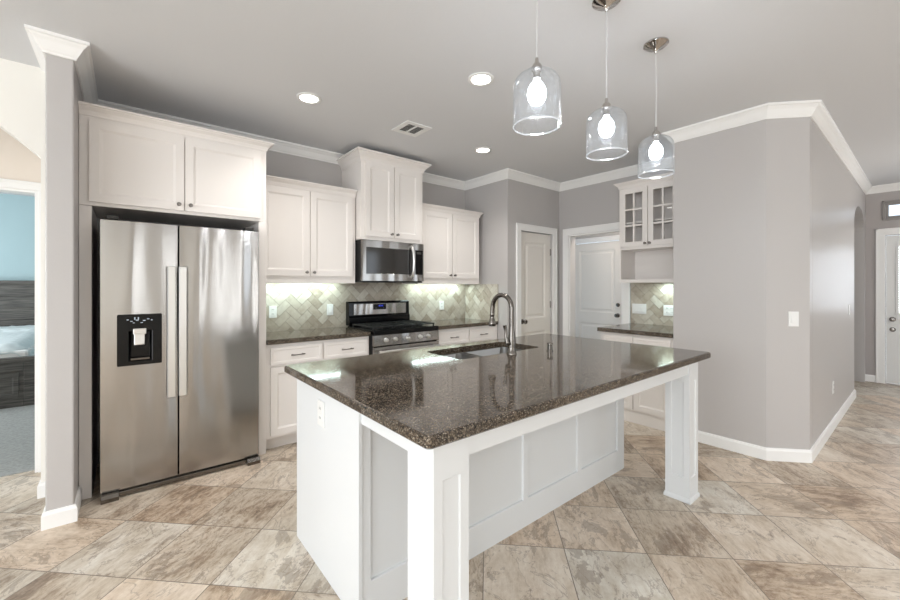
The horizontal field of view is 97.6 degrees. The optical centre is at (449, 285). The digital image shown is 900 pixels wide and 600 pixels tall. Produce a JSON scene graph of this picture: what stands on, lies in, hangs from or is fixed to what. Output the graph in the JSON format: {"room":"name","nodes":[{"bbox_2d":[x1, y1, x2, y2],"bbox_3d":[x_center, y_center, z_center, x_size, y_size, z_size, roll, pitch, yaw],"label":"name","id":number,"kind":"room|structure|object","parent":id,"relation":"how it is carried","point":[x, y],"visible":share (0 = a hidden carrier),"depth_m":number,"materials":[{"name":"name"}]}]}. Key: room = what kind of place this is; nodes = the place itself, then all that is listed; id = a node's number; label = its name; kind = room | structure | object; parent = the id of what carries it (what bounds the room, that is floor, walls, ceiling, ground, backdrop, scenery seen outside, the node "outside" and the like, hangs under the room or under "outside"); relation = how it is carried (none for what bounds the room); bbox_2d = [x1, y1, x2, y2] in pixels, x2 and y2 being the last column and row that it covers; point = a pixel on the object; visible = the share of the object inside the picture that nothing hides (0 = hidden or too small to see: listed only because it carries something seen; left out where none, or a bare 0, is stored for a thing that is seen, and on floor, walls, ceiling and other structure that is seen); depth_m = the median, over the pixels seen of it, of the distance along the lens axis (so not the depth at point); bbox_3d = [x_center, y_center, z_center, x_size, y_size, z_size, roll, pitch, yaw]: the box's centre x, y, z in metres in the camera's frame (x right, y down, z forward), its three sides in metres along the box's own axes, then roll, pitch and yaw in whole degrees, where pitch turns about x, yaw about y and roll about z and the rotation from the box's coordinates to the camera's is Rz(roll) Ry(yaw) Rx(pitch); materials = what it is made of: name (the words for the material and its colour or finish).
{"room":"kitchen","nodes":[
{"label":"kitchen","id":0,"kind":"room"},
{"bbox_2d":[0,194,34,280],"bbox_3d":[-6.688,-0.020,6.103,5.400,2.740,0.120,0,0,-39],"label":"wall","id":1,"kind":"structure","parent":0,"point":[17,213],"depth_m":6.06,"materials":[{"name":"blue paint"}]},
{"bbox_2d":[0,58,40,158],"bbox_3d":[-4.031,-0.020,1.427,3.577,2.740,0.120,0,0,-39],"label":"wall","id":2,"kind":"structure","parent":0,"point":[20,83],"depth_m":2.46,"materials":[{"name":"beige paint"}]},
{"bbox_2d":[0,128,40,190],"bbox_3d":[-4.349,-0.020,1.813,3.576,2.740,0.120,0,0,-39],"label":"wall","id":3,"kind":"structure","parent":0,"point":[17,162],"depth_m":2.79,"materials":[{"name":"beige paint"}]},
{"bbox_2d":[0,178,40,472],"bbox_3d":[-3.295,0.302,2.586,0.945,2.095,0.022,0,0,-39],"label":"trim","id":4,"kind":"structure","parent":3,"relation":"attached to","point":[5,183],"depth_m":2.85,"materials":[{"name":"white paint"}]},
{"bbox_2d":[41,70,44,481],"bbox_3d":[-2.779,-0.020,2.778,0.073,2.740,0.620,0,0,-39],"label":"wall","id":5,"kind":"structure","parent":0,"point":[42,72],"depth_m":2.52,"materials":[{"name":"beige paint"}]},
{"bbox_2d":[37,479,81,530],"bbox_3d":[-2.542,1.302,2.557,0.999,0.096,0.187,0,0,42],"label":"baseboard","id":6,"kind":"structure","parent":5,"relation":"attached to","point":[61,516],"depth_m":2.23,"materials":[{"name":"white paint"}]},
{"bbox_2d":[97,150,464,463],"bbox_3d":[-1.254,-0.020,4.222,3.884,2.740,0.120,0,0,-39],"label":"wall","id":7,"kind":"structure","parent":0,"point":[278,164],"depth_m":3.96,"materials":[{"name":"beige paint"}]},
{"bbox_2d":[24,24,343,163],"bbox_3d":[-1.711,-1.341,3.154,2.195,0.098,0.952,0,0,-39],"label":"trim","id":8,"kind":"structure","parent":7,"relation":"attached to","point":[42,41],"depth_m":2.63,"materials":[{"name":"white paint"}]},
{"bbox_2d":[266,175,356,282],"bbox_3d":[-1.390,-0.487,3.774,0.898,0.925,0.398,0,0,-39],"label":"upper cabinet","id":9,"kind":"object","parent":7,"relation":"attached to","point":[310,227],"visible":0.76,"depth_m":3.63,"materials":[{"name":"white paint"}]},
{"bbox_2d":[266,282,464,331],"bbox_3d":[-0.829,0.190,4.486,2.668,0.520,0.010,0,0,-39],"label":"backsplash","id":10,"kind":"structure","parent":7,"relation":"attached to","point":[300,306],"depth_m":4.20,"materials":[{"name":"tile"}]},
{"bbox_2d":[269,306,276,317],"bbox_3d":[-1.692,0.250,3.765,0.070,0.115,0.008,0,0,-39],"label":"outlet","id":11,"kind":"object","parent":10,"relation":"attached to","point":[272,309],"visible":1,"depth_m":3.76,"materials":[{"name":"white plastic"}]},
{"bbox_2d":[327,304,332,314],"bbox_3d":[-1.254,0.250,4.123,0.070,0.115,0.011,0,0,-39],"label":"light switch","id":12,"kind":"object","parent":10,"relation":"attached to","point":[329,306],"visible":1,"depth_m":4.12,"materials":[{"name":"white plastic"}]},
{"bbox_2d":[439,301,443,309],"bbox_3d":[-0.107,0.250,5.066,0.070,0.115,0.008,0,0,-39],"label":"outlet","id":13,"kind":"object","parent":10,"relation":"attached to","point":[441,303],"visible":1,"depth_m":5.06,"materials":[{"name":"white plastic"}]},
{"bbox_2d":[336,146,430,243],"bbox_3d":[-0.709,-0.897,4.254,0.880,0.875,0.518,0,0,-39],"label":"upper cabinet","id":14,"kind":"object","parent":7,"relation":"attached to","point":[388,200],"visible":0.88,"depth_m":4.05,"materials":[{"name":"white paint"}]},
{"bbox_2d":[355,240,423,282],"bbox_3d":[-0.697,-0.244,4.241,0.734,0.423,0.519,0,0,-39],"label":"microwave","id":15,"kind":"object","parent":14,"relation":"attached to","point":[375,261],"visible":0.97,"depth_m":4.04,"materials":[{"name":"stainless steel"},{"name":"dark glass"},{"name":"black plastic"}]},
{"bbox_2d":[402,203,483,283],"bbox_3d":[-0.073,-0.476,4.854,0.985,0.908,0.398,0,0,-39],"label":"upper cabinet","id":16,"kind":"object","parent":7,"relation":"attached to","point":[450,236],"visible":0.83,"depth_m":4.70,"materials":[{"name":"white paint"}]},
{"bbox_2d":[0,0,899,196],"bbox_3d":[0.235,-1.440,3.103,12.500,0.100,13.700,0,0,-39],"label":"ceiling","id":17,"kind":"structure","parent":0,"point":[374,67],"depth_m":2.50,"materials":[{"name":"paint"}]},
{"bbox_2d":[296,92,320,103],"bbox_3d":[-1.044,-1.386,2.917,0.176,0.008,0.176,0,0,-39],"label":"recessed light","id":18,"kind":"object","parent":17,"relation":"in","point":[305,97],"visible":1,"depth_m":2.91,"materials":[{"name":"white plastic"}]},
{"bbox_2d":[391,120,431,136],"bbox_3d":[-0.340,-1.385,3.485,0.255,0.008,0.260,0,0,-39],"label":"ceiling vent","id":19,"kind":"object","parent":17,"relation":"in","point":[410,128],"visible":1,"depth_m":3.48,"materials":[{"name":"white plastic"}]},
{"bbox_2d":[468,72,493,85],"bbox_3d":[0.208,-1.386,2.649,0.176,0.008,0.176,0,0,-39],"label":"recessed light","id":20,"kind":"object","parent":17,"relation":"in","point":[479,78],"visible":1,"depth_m":2.64,"materials":[{"name":"white"}]},
{"bbox_2d":[474,147,491,152],"bbox_3d":[0.338,-1.386,4.033,0.176,0.008,0.176,0,0,-39],"label":"recessed light","id":21,"kind":"object","parent":17,"relation":"in","point":[480,149],"visible":1,"depth_m":4.03,"materials":[{"name":"white"}]},
{"bbox_2d":[513,0,560,130],"bbox_3d":[0.348,-1.013,1.579,0.190,0.752,0.190,0,0,-39],"label":"pendant light","id":22,"kind":"object","parent":17,"relation":"hanging from","point":[536,94],"visible":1,"depth_m":1.56,"materials":[{"name":"clear glass"}]},
{"bbox_2d":[531,57,541,78],"bbox_3d":[0.348,-0.870,1.579,0.042,0.084,0.042,0,0,-39],"label":"socket","id":23,"kind":"object","parent":22,"relation":"attached to","point":[536,71],"depth_m":1.57,"materials":[{"name":"silver metal"}]},
{"bbox_2d":[586,0,627,157],"bbox_3d":[0.761,-1.013,1.918,0.190,0.752,0.190,0,0,-39],"label":"pendant light","id":24,"kind":"object","parent":17,"relation":"hanging from","point":[606,127],"visible":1,"depth_m":1.91,"materials":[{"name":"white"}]},
{"bbox_2d":[602,98,610,116],"bbox_3d":[0.761,-0.870,1.918,0.042,0.084,0.042,0,0,-39],"label":"socket","id":25,"kind":"object","parent":24,"relation":"attached to","point":[606,110],"depth_m":1.91,"materials":[{"name":"silver metal"}]},
{"bbox_2d":[638,37,674,176],"bbox_3d":[1.183,-1.013,2.264,0.190,0.752,0.190,0,0,-39],"label":"pendant light","id":26,"kind":"object","parent":17,"relation":"hanging from","point":[656,44],"visible":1,"depth_m":2.24,"materials":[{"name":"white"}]},
{"bbox_2d":[652,127,659,141],"bbox_3d":[1.183,-0.870,2.264,0.042,0.084,0.042,0,0,-39],"label":"socket","id":27,"kind":"object","parent":26,"relation":"attached to","point":[655,137],"depth_m":2.25,"materials":[{"name":"silver metal"}]},
{"bbox_2d":[0,381,899,599],"bbox_3d":[0.235,1.398,3.103,12.500,0.104,13.700,0,0,-39],"label":"floor","id":28,"kind":"structure","parent":0,"point":[826,528],"depth_m":2.13,"materials":[{"name":"tile"}]},
{"bbox_2d":[0,280,34,408],"bbox_3d":[-6.186,0.635,4.821,1.910,1.430,2.440,0,0,-39],"label":"bed","id":29,"kind":"object","parent":28,"relation":"on","point":[17,298],"visible":0.59,"depth_m":4.64,"materials":[{"name":"weathered grey wood"},{"name":"white fabric"}]},
{"bbox_2d":[0,325,34,356],"bbox_3d":[-6.149,0.760,4.776,1.810,0.344,2.156,0,0,-39],"label":"quilt","id":30,"kind":"object","parent":29,"relation":"on","point":[15,341],"depth_m":4.76,"materials":[{"name":"fabric"}]},
{"bbox_2d":[45,53,83,511],"bbox_3d":[-2.553,-0.020,2.652,0.116,2.740,1.102,0,0,-39],"label":"wall pier","id":31,"kind":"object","parent":28,"relation":"on","point":[63,93],"visible":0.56,"depth_m":2.23,"materials":[{"name":"beige paint"}]},
{"bbox_2d":[78,101,274,499],"bbox_3d":[-2.062,0.102,3.054,1.150,2.495,0.658,0,0,-39],"label":"tall cabinet","id":32,"kind":"object","parent":28,"relation":"on","point":[133,166],"visible":0.92,"depth_m":2.74,"materials":[{"name":"white paint"}]},
{"bbox_2d":[100,215,259,504],"bbox_3d":[-2.027,0.450,2.991,0.916,1.800,0.724,0,0,-39],"label":"refrigerator","id":33,"kind":"object","parent":28,"relation":"on","point":[179,305],"visible":1,"depth_m":2.68,"materials":[{"name":"silver metal"}]},
{"bbox_2d":[266,336,368,449],"bbox_3d":[-1.302,0.914,3.683,0.918,0.872,0.650,0,0,-39],"label":"base cabinet","id":34,"kind":"object","parent":28,"relation":"on","point":[281,387],"visible":0.35,"depth_m":3.28,"materials":[{"name":"white paint"}]},
{"bbox_2d":[266,327,370,344],"bbox_3d":[-1.300,0.456,3.682,0.920,0.040,0.613,0,0,-39],"label":"countertop","id":35,"kind":"structure","parent":34,"relation":"on","point":[305,335],"depth_m":3.54,"materials":[{"name":"brown stone"}]},
{"bbox_2d":[346,300,439,354],"bbox_3d":[-0.602,0.750,4.184,0.777,1.160,0.716,0,0,-39],"label":"range","id":36,"kind":"object","parent":28,"relation":"on","point":[391,328],"visible":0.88,"depth_m":4.13,"materials":[{"name":"metal"}]},
{"bbox_2d":[348,324,437,335],"bbox_3d":[-0.601,0.449,4.179,0.772,0.047,0.575,0,0,-39],"label":"cooktop","id":37,"kind":"object","parent":36,"relation":"in","point":[404,329],"depth_m":3.97,"materials":[{"name":"black metal"}]},
{"bbox_2d":[437,325,496,345],"bbox_3d":[0.038,0.914,4.782,0.965,0.872,0.650,0,0,-39],"label":"base cabinet","id":38,"kind":"object","parent":28,"relation":"on","point":[478,333],"visible":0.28,"depth_m":4.54,"materials":[{"name":"white paint"}]},
{"bbox_2d":[424,318,497,329],"bbox_3d":[0.031,0.456,4.774,0.952,0.040,0.613,0,0,-39],"label":"countertop","id":39,"kind":"structure","parent":38,"relation":"on","point":[463,322],"depth_m":4.68,"materials":[{"name":"brown stone"}]},
{"bbox_2d":[297,348,699,599],"bbox_3d":[0.380,0.914,2.340,2.144,0.872,1.263,0,0,-39],"label":"kitchen island","id":40,"kind":"object","parent":28,"relation":"on","point":[382,515],"visible":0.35,"depth_m":1.78,"materials":[{"name":"white paint"}]},
{"bbox_2d":[317,399,323,427],"bbox_3d":[-0.609,0.600,1.855,0.008,0.120,0.075,0,0,-39],"label":"outlet","id":41,"kind":"object","parent":40,"relation":"attached to","point":[320,404],"visible":1,"depth_m":1.85,"materials":[{"name":"white plastic"}]},
{"bbox_2d":[284,333,710,449],"bbox_3d":[0.404,0.456,2.381,2.311,0.040,1.340,0,0,-39],"label":"island countertop","id":42,"kind":"structure","parent":40,"relation":"on","point":[432,400],"depth_m":1.85,"materials":[{"name":"brown stone"}]},
{"bbox_2d":[441,347,520,358],"bbox_3d":[0.235,0.564,2.709,0.794,0.172,0.404,0,0,-39],"label":"sink","id":43,"kind":"object","parent":42,"relation":"in","point":[464,355],"visible":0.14,"depth_m":2.79,"materials":[{"name":"silver metal"}]},
{"bbox_2d":[488,293,516,354],"bbox_3d":[0.328,0.240,2.570,0.098,0.391,0.232,0,0,-39],"label":"faucet","id":44,"kind":"object","parent":42,"relation":"on","point":[510,341],"visible":1,"depth_m":2.50,"materials":[{"name":"silver metal"}]},
{"bbox_2d":[547,342,552,350],"bbox_3d":[0.669,0.407,2.638,0.042,0.057,0.042,0,0,-39],"label":"air gap","id":45,"kind":"object","parent":42,"relation":"on","point":[549,344],"visible":1,"depth_m":2.62,"materials":[{"name":"silver metal"}]},
{"bbox_2d":[601,331,672,430],"bbox_3d":[2.077,0.914,4.089,0.784,0.872,0.712,0,0,-39],"label":"base cabinet","id":46,"kind":"object","parent":28,"relation":"on","point":[646,407],"visible":0.16,"depth_m":3.78,"materials":[{"name":"white paint"}]},
{"bbox_2d":[597,323,672,337],"bbox_3d":[2.072,0.456,4.101,0.756,0.040,0.737,0,0,-39],"label":"countertop","id":47,"kind":"structure","parent":46,"relation":"on","point":[630,328],"depth_m":3.98,"materials":[{"name":"brown stone"}]},
{"bbox_2d":[465,181,500,338],"bbox_3d":[0.458,-0.020,5.118,0.100,2.740,0.667,0,0,-39],"label":"wall","id":48,"kind":"structure","parent":0,"point":[486,199],"depth_m":4.99,"materials":[{"name":"beige paint"}]},
{"bbox_2d":[465,284,497,320],"bbox_3d":[0.402,0.215,5.098,0.010,0.470,0.600,0,0,-39],"label":"backsplash","id":49,"kind":"structure","parent":48,"relation":"attached to","point":[478,297],"depth_m":5.10,"materials":[{"name":"tile"}]},
{"bbox_2d":[501,179,558,338],"bbox_3d":[1.112,-0.020,5.159,1.163,2.740,0.100,0,0,-39],"label":"wall","id":50,"kind":"structure","parent":0,"point":[521,202],"depth_m":4.84,"materials":[{"name":"beige paint"}]},
{"bbox_2d":[521,232,550,335],"bbox_3d":[1.120,0.330,5.119,0.647,2.024,0.112,0,0,-39],"label":"door","id":51,"kind":"structure","parent":50,"relation":"in","point":[535,248],"depth_m":5.14,"materials":[{"name":"paint"}]},
{"bbox_2d":[516,223,556,336],"bbox_3d":[1.134,0.287,5.098,0.820,2.125,0.022,0,0,-39],"label":"trim","id":52,"kind":"structure","parent":50,"relation":"attached to","point":[519,226],"depth_m":5.04,"materials":[{"name":"white paint"}]},
{"bbox_2d":[575,232,618,244],"bbox_3d":[2.423,-0.020,6.191,0.120,2.740,2.500,0,0,-39],"label":"wall","id":53,"kind":"structure","parent":0,"point":[617,233],"depth_m":6.23,"materials":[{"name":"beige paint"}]},
{"bbox_2d":[575,241,620,339],"bbox_3d":[2.309,0.329,6.242,0.112,2.027,0.842,0,0,-39],"label":"door","id":54,"kind":"structure","parent":53,"relation":"in","point":[597,285],"depth_m":6.27,"materials":[{"name":"paint"}]},
{"bbox_2d":[575,235,621,323],"bbox_3d":[2.298,0.292,6.231,0.022,2.115,0.990,0,0,-39],"label":"trim","id":55,"kind":"structure","parent":53,"relation":"attached to","point":[614,237],"depth_m":6.14,"materials":[{"name":"white paint"}]},
{"bbox_2d":[559,167,672,334],"bbox_3d":[2.140,-0.020,4.728,0.120,2.740,1.870,0,0,-39],"label":"wall","id":56,"kind":"structure","parent":0,"point":[594,204],"depth_m":5.07,"materials":[{"name":"beige paint"}]},
{"bbox_2d":[563,222,629,336],"bbox_3d":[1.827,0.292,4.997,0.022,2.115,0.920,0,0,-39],"label":"trim","id":57,"kind":"structure","parent":56,"relation":"attached to","point":[610,226],"depth_m":5.28,"materials":[{"name":"white paint"}]},
{"bbox_2d":[614,172,672,282],"bbox_3d":[2.212,-0.585,4.234,0.391,1.100,0.748,0,0,-39],"label":"display cabinet","id":58,"kind":"object","parent":56,"relation":"attached to","point":[645,204],"visible":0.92,"depth_m":4.33,"materials":[{"name":"white paint"}]},
{"bbox_2d":[626,217,671,226],"bbox_3d":[2.253,-0.689,4.239,0.301,0.018,0.667,0,0,-39],"label":"shelf","id":59,"kind":"object","parent":58,"relation":"attached to","point":[669,218],"depth_m":4.30,"materials":[{"name":"white paint"}]},
{"bbox_2d":[631,283,672,325],"bbox_3d":[2.365,0.206,4.349,0.010,0.488,0.745,0,0,-39],"label":"backsplash","id":60,"kind":"structure","parent":56,"relation":"attached to","point":[654,295],"depth_m":4.44,"materials":[{"name":"tile"}]},
{"bbox_2d":[632,304,645,313],"bbox_3d":[2.184,0.265,4.553,0.011,0.115,0.162,0,0,-39],"label":"light switch","id":61,"kind":"object","parent":60,"relation":"attached to","point":[636,308],"visible":1,"depth_m":4.55,"materials":[{"name":"white plastic"}]},
{"bbox_2d":[663,305,672,315],"bbox_3d":[2.394,0.270,4.299,0.008,0.115,0.126,0,0,-39],"label":"outlet","id":62,"kind":"object","parent":60,"relation":"attached to","point":[667,309],"visible":0.77,"depth_m":4.30,"materials":[{"name":"white plastic"}]},
{"bbox_2d":[673,117,812,449],"bbox_3d":[2.602,-0.020,3.473,0.758,2.740,0.897,0,0,-39],"label":"wall partition","id":63,"kind":"structure","parent":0,"point":[743,195],"depth_m":3.14,"materials":[{"name":"beige paint"}]},
{"bbox_2d":[422,100,899,194],"bbox_3d":[4.442,-1.341,4.234,10.016,0.098,3.223,0,0,11],"label":"trim","id":64,"kind":"structure","parent":63,"relation":"attached to","point":[816,110],"depth_m":4.04,"materials":[{"name":"white paint"}]},
{"bbox_2d":[788,311,798,326],"bbox_3d":[2.639,0.255,3.026,0.070,0.115,0.011,0,0,8],"label":"light switch","id":65,"kind":"object","parent":63,"relation":"attached to","point":[793,317],"visible":1,"depth_m":3.02,"materials":[{"name":"white plastic"}]},
{"bbox_2d":[813,122,864,444],"bbox_3d":[4.330,-0.020,4.387,3.940,2.740,0.120,0,0,-39],"label":"wall","id":66,"kind":"structure","parent":0,"point":[838,200],"depth_m":3.83,"materials":[{"name":"beige paint"}]},
{"bbox_2d":[698,389,855,462],"bbox_3d":[3.471,1.302,4.169,3.015,0.096,0.902,0,0,-39],"label":"baseboard","id":67,"kind":"structure","parent":66,"relation":"attached to","point":[764,453],"depth_m":3.17,"materials":[{"name":"white paint"}]},
{"bbox_2d":[865,190,899,382],"bbox_3d":[6.975,-0.020,4.364,0.120,2.740,6.900,0,0,-39],"label":"wall","id":68,"kind":"structure","parent":0,"point":[873,202],"depth_m":5.54,"materials":[{"name":"paint"}]},
{"bbox_2d":[865,374,875,381],"bbox_3d":[5.376,1.302,6.206,0.015,0.096,1.804,0,0,-39],"label":"baseboard","id":69,"kind":"structure","parent":68,"relation":"attached to","point":[870,378],"depth_m":5.54,"materials":[{"name":"white paint"}]},
{"bbox_2d":[876,227,899,383],"bbox_3d":[6.303,0.280,5.070,0.022,2.140,1.125,0,0,-39],"label":"trim","id":70,"kind":"structure","parent":68,"relation":"attached to","point":[880,233],"depth_m":5.47,"materials":[{"name":"white paint"}]},
{"bbox_2d":[882,199,899,220],"bbox_3d":[6.303,-1.035,5.070,0.022,0.270,1.005,0,0,-39],"label":"trim","id":71,"kind":"structure","parent":68,"relation":"attached to","point":[898,200],"depth_m":5.43,"materials":[{"name":"white wood"}]},
{"bbox_2d":[885,202,899,217],"bbox_3d":[6.350,-1.035,5.109,0.060,0.210,0.945,0,0,-39],"label":"window","id":72,"kind":"structure","parent":68,"relation":"in","point":[892,210],"depth_m":5.42,"materials":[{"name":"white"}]},
{"bbox_2d":[886,235,899,383],"bbox_3d":[6.324,0.324,5.088,0.117,2.028,0.935,0,0,-39],"label":"door","id":73,"kind":"structure","parent":68,"relation":"in","point":[892,242],"depth_m":5.40,"materials":[{"name":"paint"}]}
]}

